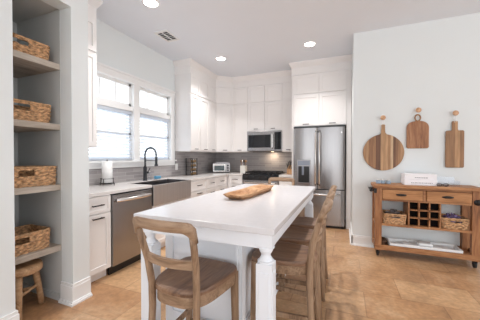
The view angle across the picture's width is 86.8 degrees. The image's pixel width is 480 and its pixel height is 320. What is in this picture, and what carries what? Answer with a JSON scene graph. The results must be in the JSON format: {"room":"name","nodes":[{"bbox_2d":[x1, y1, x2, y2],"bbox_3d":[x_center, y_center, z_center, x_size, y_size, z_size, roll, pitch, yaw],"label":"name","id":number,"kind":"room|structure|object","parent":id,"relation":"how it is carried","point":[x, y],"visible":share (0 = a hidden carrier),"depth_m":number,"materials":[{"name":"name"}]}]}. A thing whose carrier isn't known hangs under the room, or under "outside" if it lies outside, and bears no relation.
{"room":"kitchen","nodes":[
{"label":"kitchen","id":0,"kind":"room"},
{"bbox_2d":[0,0,14,317],"bbox_3d":[-2.166,-0.257,0.590,0.142,3.040,2.655,0,1,22],"label":"wall pier","id":1,"kind":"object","parent":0,"point":[7,219],"visible":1,"depth_m":1.75,"materials":[{"name":"paint"}]},
{"bbox_2d":[0,309,19,319],"bbox_3d":[-2.143,1.175,0.616,0.178,0.175,2.691,0,1,22],"label":"baseboard","id":2,"kind":"structure","parent":1,"relation":"attached to","point":[15,315],"depth_m":1.78,"materials":[{"name":"white paint"}]},
{"bbox_2d":[12,0,61,292],"bbox_3d":[-2.107,-0.273,1.951,0.780,3.040,0.920,0,1,22],"label":"wall","id":3,"kind":"structure","parent":0,"point":[37,20],"depth_m":2.31,"materials":[{"name":"paint"}]},
{"bbox_2d":[13,49,59,77],"bbox_3d":[-2.013,-0.808,1.977,0.625,0.050,0.782,0,1,22],"label":"shelf","id":4,"kind":"object","parent":3,"relation":"attached to","point":[24,65],"visible":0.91,"depth_m":2.13,"materials":[{"name":"beige wood"}]},
{"bbox_2d":[13,33,49,60],"bbox_3d":[-1.838,-0.900,2.018,0.314,0.132,0.473,0,1,22],"label":"wicker basket","id":5,"kind":"object","parent":4,"relation":"on","point":[35,48],"visible":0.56,"depth_m":2.04,"materials":[{"name":"brown wicker"}]},
{"bbox_2d":[13,119,59,132],"bbox_3d":[-2.013,-0.285,1.983,0.625,0.050,0.782,0,1,22],"label":"shelf","id":6,"kind":"object","parent":3,"relation":"attached to","point":[19,125],"visible":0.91,"depth_m":2.10,"materials":[{"name":"beige wood"}]},
{"bbox_2d":[13,98,51,122],"bbox_3d":[-1.843,-0.391,2.039,0.313,0.162,0.473,0,1,22],"label":"wicker basket","id":7,"kind":"object","parent":6,"relation":"on","point":[37,112],"visible":0.63,"depth_m":2.08,"materials":[{"name":"brown wicker"}]},
{"bbox_2d":[14,184,60,194],"bbox_3d":[-2.013,0.241,1.989,0.625,0.050,0.782,0,1,22],"label":"shelf","id":8,"kind":"object","parent":3,"relation":"attached to","point":[35,189],"visible":0.44,"depth_m":2.06,"materials":[{"name":"beige wood"}]},
{"bbox_2d":[14,165,56,187],"bbox_3d":[-1.830,0.134,2.065,0.314,0.162,0.501,0,1,22],"label":"wicker basket","id":9,"kind":"object","parent":8,"relation":"on","point":[36,175],"visible":0.84,"depth_m":2.10,"materials":[{"name":"brown wicker"}]},
{"bbox_2d":[15,243,60,264],"bbox_3d":[-2.013,0.773,1.996,0.625,0.050,0.782,0,1,22],"label":"shelf","id":10,"kind":"object","parent":3,"relation":"attached to","point":[53,247],"visible":0.41,"depth_m":2.07,"materials":[{"name":"beige wood"}]},
{"bbox_2d":[15,224,50,256],"bbox_3d":[-1.857,0.667,2.044,0.324,0.162,0.474,0,1,22],"label":"wicker basket","id":11,"kind":"object","parent":10,"relation":"on","point":[30,237],"visible":0.81,"depth_m":2.13,"materials":[{"name":"brown wicker"}]},
{"bbox_2d":[23,282,59,299],"bbox_3d":[-1.875,1.212,2.361,0.610,0.060,0.012,0,1,22],"label":"baseboard","id":12,"kind":"structure","parent":3,"relation":"attached to","point":[47,293],"depth_m":2.30,"materials":[{"name":"paint"}]},
{"bbox_2d":[41,0,70,9],"bbox_3d":[-1.584,-1.549,1.995,0.142,0.490,0.415,0,1,22],"label":"wall header","id":13,"kind":"structure","parent":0,"point":[58,4],"depth_m":2.13,"materials":[{"name":"paint"}]},
{"bbox_2d":[60,0,89,283],"bbox_3d":[-1.837,-0.279,2.421,0.922,3.040,0.155,0,1,22],"label":"wall","id":14,"kind":"structure","parent":0,"point":[73,19],"depth_m":2.22,"materials":[{"name":"paint"}]},
{"bbox_2d":[58,276,92,306],"bbox_3d":[-1.466,1.156,2.267,0.178,0.175,0.191,0,1,22],"label":"baseboard","id":15,"kind":"object","parent":14,"relation":"attached to","point":[71,295],"visible":1,"depth_m":2.22,"materials":[{"name":"white paint"}]},
{"bbox_2d":[90,18,206,185],"bbox_3d":[-1.391,-0.304,4.529,0.150,3.040,4.085,0,1,22],"label":"wall","id":16,"kind":"structure","parent":0,"point":[115,49],"depth_m":3.79,"materials":[{"name":"paint"}]},
{"bbox_2d":[88,17,96,147],"bbox_3d":[-1.834,-0.852,2.729,0.379,1.428,0.420,0,1,22],"label":"upper cabinet","id":17,"kind":"object","parent":16,"relation":"attached to","point":[92,27],"visible":0.18,"depth_m":2.82,"materials":[{"name":"white paint"}]},
{"bbox_2d":[88,0,102,20],"bbox_3d":[-1.826,-1.685,2.746,0.385,0.235,0.475,0,1,22],"label":"trim","id":18,"kind":"structure","parent":17,"relation":"on","point":[93,5],"depth_m":2.82,"materials":[{"name":"white paint"}]},
{"bbox_2d":[89,72,132,160],"bbox_3d":[-1.801,-0.571,3.476,0.108,1.200,0.800,0,1,22],"label":"window","id":19,"kind":"structure","parent":16,"relation":"in","point":[128,105],"depth_m":3.65,"materials":[{"name":"white paint"}]},
{"bbox_2d":[89,105,131,159],"bbox_3d":[-1.778,-0.357,3.469,0.047,0.718,0.748,0,1,22],"label":"window blind","id":20,"kind":"object","parent":19,"relation":"attached to","point":[103,108],"visible":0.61,"depth_m":3.50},
{"bbox_2d":[89,62,176,168],"bbox_3d":[-1.558,-0.573,3.852,0.052,1.355,1.900,0,1,22],"label":"trim","id":21,"kind":"structure","parent":16,"relation":"attached to","point":[137,82],"depth_m":3.86,"materials":[{"name":"white paint"}]},
{"bbox_2d":[140,87,169,159],"bbox_3d":[-1.467,-0.581,4.290,0.108,1.200,0.800,0,1,22],"label":"window","id":22,"kind":"structure","parent":16,"relation":"in","point":[166,114],"depth_m":4.42,"materials":[{"name":"white paint"}]},
{"bbox_2d":[140,114,169,159],"bbox_3d":[-1.444,-0.367,4.283,0.047,0.718,0.748,0,1,22],"label":"window blind","id":23,"kind":"object","parent":22,"relation":"attached to","point":[143,116],"visible":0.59,"depth_m":4.27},
{"bbox_2d":[89,151,291,185],"bbox_3d":[-0.410,0.054,4.053,2.030,0.505,3.930,0,1,22],"label":"backsplash","id":24,"kind":"structure","parent":16,"relation":"attached to","point":[257,161],"depth_m":5.58,"materials":[{"name":"grey tile"}]},
{"bbox_2d":[175,73,208,151],"bbox_3d":[-0.909,-0.878,4.987,0.379,1.428,0.680,0,1,22],"label":"upper cabinet","id":25,"kind":"object","parent":16,"relation":"attached to","point":[192,92],"visible":1,"depth_m":4.72,"materials":[{"name":"white paint"}]},
{"bbox_2d":[208,83,215,151],"bbox_3d":[-0.718,-0.884,5.455,0.379,1.428,0.330,0,1,22],"label":"upper cabinet","id":26,"kind":"object","parent":16,"relation":"attached to","point":[212,89],"visible":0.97,"depth_m":5.40,"materials":[{"name":"white paint"}]},
{"bbox_2d":[22,220,479,319],"bbox_3d":[1.717,1.299,-0.304,9.580,0.050,10.710,0,1,22],"label":"floor","id":27,"kind":"structure","parent":0,"point":[362,284],"depth_m":2.38,"materials":[{"name":"tile"}]},
{"bbox_2d":[15,258,44,319],"bbox_3d":[-1.778,1.049,2.081,0.322,0.401,0.320,0,1,22],"label":"stool","id":28,"kind":"object","parent":27,"relation":"on","point":[33,267],"visible":0.65,"depth_m":2.02,"materials":[{"name":"brown wood"}]},
{"bbox_2d":[89,194,110,281],"bbox_3d":[-1.699,0.801,2.650,0.654,0.875,0.338,0,1,22],"label":"base cabinet","id":29,"kind":"object","parent":27,"relation":"on","point":[99,206],"visible":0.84,"depth_m":2.58,"materials":[{"name":"white paint"}]},
{"bbox_2d":[89,172,242,197],"bbox_3d":[-0.895,0.325,4.249,0.964,0.036,3.918,0,1,22],"label":"countertop","id":30,"kind":"structure","parent":29,"relation":"on","point":[94,190],"depth_m":3.30,"materials":[{"name":"grey stone"}]},
{"bbox_2d":[99,159,114,184],"bbox_3d":[-1.673,0.154,3.200,0.178,0.331,0.178,0,1,-25],"label":"paper towel holder","id":31,"kind":"object","parent":30,"relation":"on","point":[107,172],"visible":1,"depth_m":3.15,"materials":[{"name":"paper"}]},
{"bbox_2d":[143,147,157,180],"bbox_3d":[-1.327,0.055,3.813,0.268,0.512,0.113,0,1,22],"label":"kitchen faucet","id":32,"kind":"object","parent":30,"relation":"on","point":[145,172],"visible":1,"depth_m":3.81,"materials":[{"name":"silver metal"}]},
{"bbox_2d":[131,179,190,205],"bbox_3d":[-1.158,0.453,3.742,0.465,0.262,0.858,0,1,22],"label":"farmhouse sink","id":33,"kind":"object","parent":30,"relation":"in","point":[165,190],"visible":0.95,"depth_m":3.65,"materials":[{"name":"metal"}]},
{"bbox_2d":[186,158,196,174],"bbox_3d":[-0.954,0.130,5.007,0.152,0.335,0.182,0,1,22],"label":"spice rack","id":34,"kind":"object","parent":30,"relation":"on","point":[192,162],"visible":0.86,"depth_m":4.96,"materials":[{"name":"black plastic"}]},
{"bbox_2d":[212,163,229,172],"bbox_3d":[-0.437,0.180,5.832,0.400,0.215,0.326,0,1,-10],"label":"toaster oven","id":35,"kind":"object","parent":30,"relation":"on","point":[216,167],"visible":0.96,"depth_m":5.70,"materials":[{"name":"metal"}]},
{"bbox_2d":[240,165,246,172],"bbox_3d":[0.082,0.206,5.718,0.120,0.165,0.120,0,1,22],"label":"utensil crock","id":36,"kind":"object","parent":30,"relation":"on","point":[243,169],"visible":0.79,"depth_m":5.67,"materials":[{"name":"white ceramic"}]},
{"bbox_2d":[108,188,151,274],"bbox_3d":[-1.490,0.797,3.081,0.674,0.873,0.604,0,1,22],"label":"dishwasher","id":37,"kind":"object","parent":27,"relation":"on","point":[125,246],"visible":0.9,"depth_m":2.86,"materials":[{"name":"silver metal"}]},
{"bbox_2d":[152,197,189,247],"bbox_3d":[-1.237,0.905,3.780,0.654,0.640,0.868,0,1,22],"label":"base cabinet","id":38,"kind":"object","parent":27,"relation":"on","point":[161,238],"visible":0.1,"depth_m":3.49,"materials":[{"name":"white paint"}]},
{"bbox_2d":[132,216,238,319],"bbox_3d":[-0.277,0.762,1.383,0.387,0.985,0.515,0,1,25],"label":"counter chair","id":39,"kind":"object","parent":27,"relation":"on","point":[190,283],"visible":1,"depth_m":1.28,"materials":[{"name":"brown wood"}]},
{"bbox_2d":[190,179,206,197],"bbox_3d":[-0.969,0.780,4.432,0.654,0.875,0.530,0,1,22],"label":"base cabinet","id":40,"kind":"object","parent":27,"relation":"on","point":[199,187],"visible":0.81,"depth_m":4.32,"materials":[{"name":"white paint"}]},
{"bbox_2d":[207,178,215,193],"bbox_3d":[-0.798,0.775,4.850,0.654,0.875,0.370,0,1,22],"label":"base cabinet","id":41,"kind":"object","parent":27,"relation":"on","point":[211,182],"visible":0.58,"depth_m":4.73,"materials":[{"name":"white paint"}]},
{"bbox_2d":[215,176,225,190],"bbox_3d":[-0.642,0.770,5.231,0.654,0.875,0.450,0,1,22],"label":"base cabinet","id":42,"kind":"object","parent":27,"relation":"on","point":[220,181],"visible":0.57,"depth_m":5.09,"materials":[{"name":"white paint"}]},
{"bbox_2d":[134,184,314,319],"bbox_3d":[0.118,0.783,2.298,0.893,0.920,1.925,0,1,22],"label":"kitchen island","id":43,"kind":"object","parent":27,"relation":"on","point":[228,230],"visible":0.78,"depth_m":1.60,"materials":[{"name":"white wood"}]},
{"bbox_2d":[134,184,314,235],"bbox_3d":[0.118,0.340,2.293,0.893,0.035,1.925,0,1,22],"label":"island countertop","id":44,"kind":"structure","parent":43,"relation":"on","point":[266,213],"depth_m":1.66,"materials":[{"name":"white stone"}]},
{"bbox_2d":[223,184,273,199],"bbox_3d":[0.117,0.298,2.414,0.224,0.047,0.850,0,1,26],"label":"dough bowl","id":45,"kind":"object","parent":44,"relation":"on","point":[254,190],"visible":1,"depth_m":2.35,"materials":[{"name":"brown wood"}]},
{"bbox_2d":[228,175,242,187],"bbox_3d":[0.003,0.766,5.630,0.342,0.875,0.654,0,1,22],"label":"base cabinet","id":46,"kind":"object","parent":27,"relation":"on","point":[233,181],"visible":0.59,"depth_m":5.36,"materials":[{"name":"white paint"}]},
{"bbox_2d":[242,170,284,184],"bbox_3d":[0.513,0.725,5.404,0.756,0.962,0.697,0,1,22],"label":"gas range","id":47,"kind":"object","parent":27,"relation":"on","point":[249,177],"visible":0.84,"depth_m":5.16,"materials":[{"name":"metal"}]},
{"bbox_2d":[243,173,284,175],"bbox_3d":[0.524,0.293,5.427,0.756,0.025,0.635,0,1,22],"label":"cooktop","id":48,"kind":"object","parent":47,"relation":"in","point":[244,174],"depth_m":5.16,"materials":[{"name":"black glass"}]},
{"bbox_2d":[268,177,294,185],"bbox_3d":[0.494,0.739,3.327,0.387,0.985,0.515,0,1,22],"label":"counter chair","id":49,"kind":"object","parent":27,"relation":"on","point":[292,180],"visible":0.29,"depth_m":3.54,"materials":[{"name":"brown wood"}]},
{"bbox_2d":[279,177,291,185],"bbox_3d":[0.996,0.771,5.224,0.262,0.875,0.654,0,1,22],"label":"base cabinet","id":50,"kind":"object","parent":27,"relation":"on","point":[280,182],"visible":0.19,"depth_m":4.95,"materials":[{"name":"white paint"}]},
{"bbox_2d":[279,173,291,176],"bbox_3d":[1.004,0.313,5.240,0.262,0.036,0.643,0,1,22],"label":"countertop","id":51,"kind":"structure","parent":50,"relation":"on","point":[285,174],"depth_m":4.96,"materials":[{"name":"grey stone"}]},
{"bbox_2d":[287,165,291,173],"bbox_3d":[1.065,0.199,5.294,0.110,0.190,0.180,0,1,34],"label":"knife block","id":52,"kind":"object","parent":51,"relation":"on","point":[289,171],"visible":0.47,"depth_m":5.23,"materials":[{"name":"brown wood"}]},
{"bbox_2d":[250,198,332,319],"bbox_3d":[0.363,0.758,1.741,0.515,0.985,0.387,0,1,22],"label":"counter chair","id":53,"kind":"object","parent":27,"relation":"on","point":[291,258],"visible":0.81,"depth_m":1.62,"materials":[{"name":"brown wood"}]},
{"bbox_2d":[276,190,334,319],"bbox_3d":[0.533,0.753,2.157,0.515,0.985,0.387,0,1,22],"label":"counter chair","id":54,"kind":"object","parent":27,"relation":"on","point":[297,235],"visible":0.49,"depth_m":2.08,"materials":[{"name":"brown wood"}]},
{"bbox_2d":[282,185,336,292],"bbox_3d":[0.704,0.748,2.574,0.515,0.985,0.387,0,1,22],"label":"counter chair","id":55,"kind":"object","parent":27,"relation":"on","point":[300,221],"visible":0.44,"depth_m":2.55,"materials":[{"name":"brown wood"}]},
{"bbox_2d":[294,125,345,228],"bbox_3d":[1.544,0.296,4.897,0.908,1.832,0.853,0,1,22],"label":"refrigerator","id":56,"kind":"object","parent":27,"relation":"on","point":[319,151],"visible":0.86,"depth_m":4.54,"materials":[{"name":"silver metal"}]},
{"bbox_2d":[292,69,351,228],"bbox_3d":[1.586,-0.190,4.933,1.035,2.803,0.744,0,1,22],"label":"tall cabinet","id":57,"kind":"object","parent":27,"relation":"on","point":[318,99],"visible":0.96,"depth_m":4.58,"materials":[{"name":"white paint"}]},
{"bbox_2d":[368,182,479,267],"bbox_3d":[2.259,0.772,3.198,1.156,0.920,0.367,0,1,22],"label":"kitchen cart","id":58,"kind":"object","parent":27,"relation":"on","point":[421,204],"visible":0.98,"depth_m":3.08,"materials":[{"name":"brown wood"}]},
{"bbox_2d":[382,237,386,244],"bbox_3d":[1.881,1.073,3.372,0.124,0.062,0.192,0,1,22],"label":"rattan tray","id":59,"kind":"object","parent":58,"relation":"on","point":[384,240],"visible":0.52,"depth_m":3.29,"materials":[{"name":"brown wicker"}]},
{"bbox_2d":[382,210,406,224],"bbox_3d":[1.990,0.740,3.300,0.268,0.127,0.274,0,1,22],"label":"wicker basket","id":60,"kind":"object","parent":58,"relation":"on","point":[386,218],"visible":0.9,"depth_m":3.19,"materials":[{"name":"beige wicker"}]},
{"bbox_2d":[385,209,399,217],"bbox_3d":[1.991,0.705,3.299,0.190,0.136,0.205,0,1,-24],"label":"folded linens","id":61,"kind":"object","parent":60,"relation":"in","point":[392,211],"visible":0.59,"depth_m":3.28,"materials":[{"name":"fabric"}]},
{"bbox_2d":[401,178,437,185],"bbox_3d":[2.262,0.276,3.226,0.340,0.070,0.241,0,1,22],"label":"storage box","id":62,"kind":"object","parent":58,"relation":"on","point":[403,181],"visible":0.92,"depth_m":3.12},
{"bbox_2d":[401,173,436,179],"bbox_3d":[2.262,0.207,3.225,0.330,0.068,0.231,0,1,22],"label":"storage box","id":63,"kind":"object","parent":62,"relation":"on","point":[416,176],"visible":1,"depth_m":3.13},
{"bbox_2d":[373,218,471,233],"bbox_3d":[2.279,0.819,3.204,1.055,0.027,0.322,0,1,22],"label":"shelf","id":64,"kind":"object","parent":58,"relation":"attached to","point":[379,224],"depth_m":3.09,"materials":[{"name":"brown wood"}]},
{"bbox_2d":[387,237,462,253],"bbox_3d":[2.287,1.079,3.190,0.746,0.055,0.246,0,1,22],"label":"tray","id":65,"kind":"object","parent":58,"relation":"on","point":[453,248],"visible":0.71,"depth_m":3.16,"materials":[{"name":"white"}]},
{"bbox_2d":[396,241,448,248],"bbox_3d":[2.286,1.063,3.190,0.549,0.060,0.208,0,1,22],"label":"folded papers","id":66,"kind":"object","parent":65,"relation":"in","point":[418,243],"visible":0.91,"depth_m":3.18,"materials":[{"name":"white paper"}]},
{"bbox_2d":[372,238,479,261],"bbox_3d":[2.278,1.109,3.206,1.063,0.063,0.334,0,1,22],"label":"shelf","id":67,"kind":"object","parent":58,"relation":"attached to","point":[467,255],"depth_m":3.06,"materials":[{"name":"brown wood"}]},
{"bbox_2d":[441,214,469,229],"bbox_3d":[2.555,0.743,3.069,0.279,0.127,0.274,0,1,22],"label":"wicker basket","id":68,"kind":"object","parent":58,"relation":"on","point":[445,222],"visible":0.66,"depth_m":2.96,"materials":[{"name":"beige wicker"}]},
{"bbox_2d":[443,213,461,222],"bbox_3d":[2.554,0.702,3.067,0.211,0.142,0.203,0,1,22],"label":"potpourri","id":69,"kind":"object","parent":68,"relation":"in","point":[447,215],"visible":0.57,"depth_m":3.05},
{"bbox_2d":[96,0,479,76],"bbox_3d":[1.717,-1.816,-0.341,9.580,0.100,10.710,0,1,22],"label":"ceiling","id":70,"kind":"structure","parent":0,"point":[253,37],"depth_m":3.39,"materials":[{"name":"paint"}]},
{"bbox_2d":[142,0,159,7],"bbox_3d":[-1.023,-1.802,2.916,0.196,0.006,0.196,0,1,22],"label":"recessed light","id":71,"kind":"object","parent":70,"relation":"in","point":[149,3],"visible":1,"depth_m":2.92,"materials":[{"name":"white"}]},
{"bbox_2d":[154,30,179,41],"bbox_3d":[-1.065,-1.807,3.711,0.220,0.015,0.320,0,1,22],"label":"ceiling vent","id":72,"kind":"object","parent":70,"relation":"in","point":[166,35],"visible":1,"depth_m":3.70,"materials":[{"name":"white metal"}]},
{"bbox_2d":[215,56,225,60],"bbox_3d":[-0.345,-1.821,4.572,0.196,0.006,0.196,0,1,22],"label":"recessed light","id":73,"kind":"object","parent":70,"relation":"in","point":[220,58],"visible":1,"depth_m":4.56,"materials":[{"name":"white paint"}]},
{"bbox_2d":[303,41,315,46],"bbox_3d":[1.094,-1.814,3.983,0.196,0.006,0.196,0,1,22],"label":"recessed light","id":74,"kind":"object","parent":70,"relation":"in","point":[310,43],"visible":1,"depth_m":3.98,"materials":[{"name":"white"}]},
{"bbox_2d":[345,129,345,219],"bbox_3d":[0.835,-0.318,5.744,3.050,3.040,0.150,0,1,22],"label":"wall","id":75,"kind":"structure","parent":0,"point":[345,129],"depth_m":5.14,"materials":[{"name":"paint"}]},
{"bbox_2d":[209,87,236,152],"bbox_3d":[-0.432,-0.888,5.835,0.606,1.428,0.606,0,1,22],"label":"upper cabinet","id":76,"kind":"object","parent":75,"relation":"attached to","point":[224,96],"visible":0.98,"depth_m":5.62,"materials":[{"name":"white paint"}]},
{"bbox_2d":[233,87,248,152],"bbox_3d":[0.058,-0.887,5.764,0.370,1.428,0.379,0,1,22],"label":"upper cabinet","id":77,"kind":"object","parent":75,"relation":"attached to","point":[240,95],"visible":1,"depth_m":5.63,"materials":[{"name":"white paint"}]},
{"bbox_2d":[248,83,281,131],"bbox_3d":[0.581,-1.110,5.548,0.760,0.978,0.379,0,1,22],"label":"upper cabinet","id":78,"kind":"object","parent":75,"relation":"attached to","point":[264,101],"visible":0.99,"depth_m":5.40,"materials":[{"name":"white paint"}]},
{"bbox_2d":[247,130,281,151],"bbox_3d":[0.566,-0.397,5.520,0.756,0.437,0.436,0,1,22],"label":"microwave","id":79,"kind":"object","parent":78,"relation":"attached to","point":[257,141],"visible":0.99,"depth_m":5.36,"materials":[{"name":"metal"}]},
{"bbox_2d":[282,82,291,151],"bbox_3d":[1.056,-0.883,5.355,0.268,1.428,0.379,0,1,22],"label":"upper cabinet","id":80,"kind":"object","parent":75,"relation":"attached to","point":[286,87],"visible":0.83,"depth_m":5.23,"materials":[{"name":"white paint"}]},
{"bbox_2d":[351,12,479,245],"bbox_3d":[4.303,-0.291,3.486,5.080,3.040,1.700,0,1,22],"label":"wall","id":81,"kind":"structure","parent":0,"point":[433,66],"depth_m":3.37,"materials":[{"name":"paint"}]},
{"bbox_2d":[173,54,351,88],"bbox_3d":[0.430,-1.709,4.739,3.049,0.235,1.365,0,1,22],"label":"trim","id":82,"kind":"structure","parent":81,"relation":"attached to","point":[344,62],"depth_m":4.79,"materials":[{"name":"white paint"}]},
{"bbox_2d":[349,221,352,244],"bbox_3d":[1.769,1.149,4.062,0.034,0.145,0.846,0,1,22],"label":"baseboard","id":83,"kind":"structure","parent":81,"relation":"attached to","point":[350,228],"depth_m":4.05,"materials":[{"name":"white paint"}]},
{"bbox_2d":[351,235,373,247],"bbox_3d":[3.966,1.165,2.705,5.100,0.145,0.034,0,1,22],"label":"baseboard","id":84,"kind":"structure","parent":81,"relation":"attached to","point":[364,241],"depth_m":3.62,"materials":[{"name":"white paint"}]},
{"bbox_3d":[1.963,-0.580,3.489,0.066,0.066,0.062,0,1,22],"label":"peg","id":85,"kind":"object","parent":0,"visible":0},
{"bbox_2d":[363,120,403,169],"bbox_3d":[1.972,-0.225,3.501,0.500,0.738,0.028,0,1,22],"label":"cutting board","id":86,"kind":"object","parent":85,"relation":"hanging from","point":[383,151],"visible":1,"depth_m":3.50,"materials":[{"name":"brown wood"}]},
{"bbox_3d":[2.338,-0.653,3.335,0.066,0.066,0.062,0,1,22],"label":"peg","id":87,"kind":"object","parent":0,"visible":0},
{"bbox_2d":[406,114,428,147],"bbox_3d":[2.340,-0.410,3.345,0.248,0.512,0.033,0,1,22],"label":"cutting board","id":88,"kind":"object","parent":87,"relation":"hanging from","point":[417,131],"visible":1,"depth_m":3.34,"materials":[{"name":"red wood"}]},
{"bbox_3d":[2.698,-0.587,3.188,0.066,0.066,0.062,0,1,22],"label":"peg","id":89,"kind":"object","parent":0,"visible":0},
{"bbox_2d":[445,116,463,167],"bbox_3d":[2.705,-0.253,3.199,0.189,0.697,0.030,0,1,22],"label":"cutting board","id":90,"kind":"object","parent":89,"relation":"hanging from","point":[454,139],"visible":1,"depth_m":3.20,"materials":[{"name":"brown wood"}]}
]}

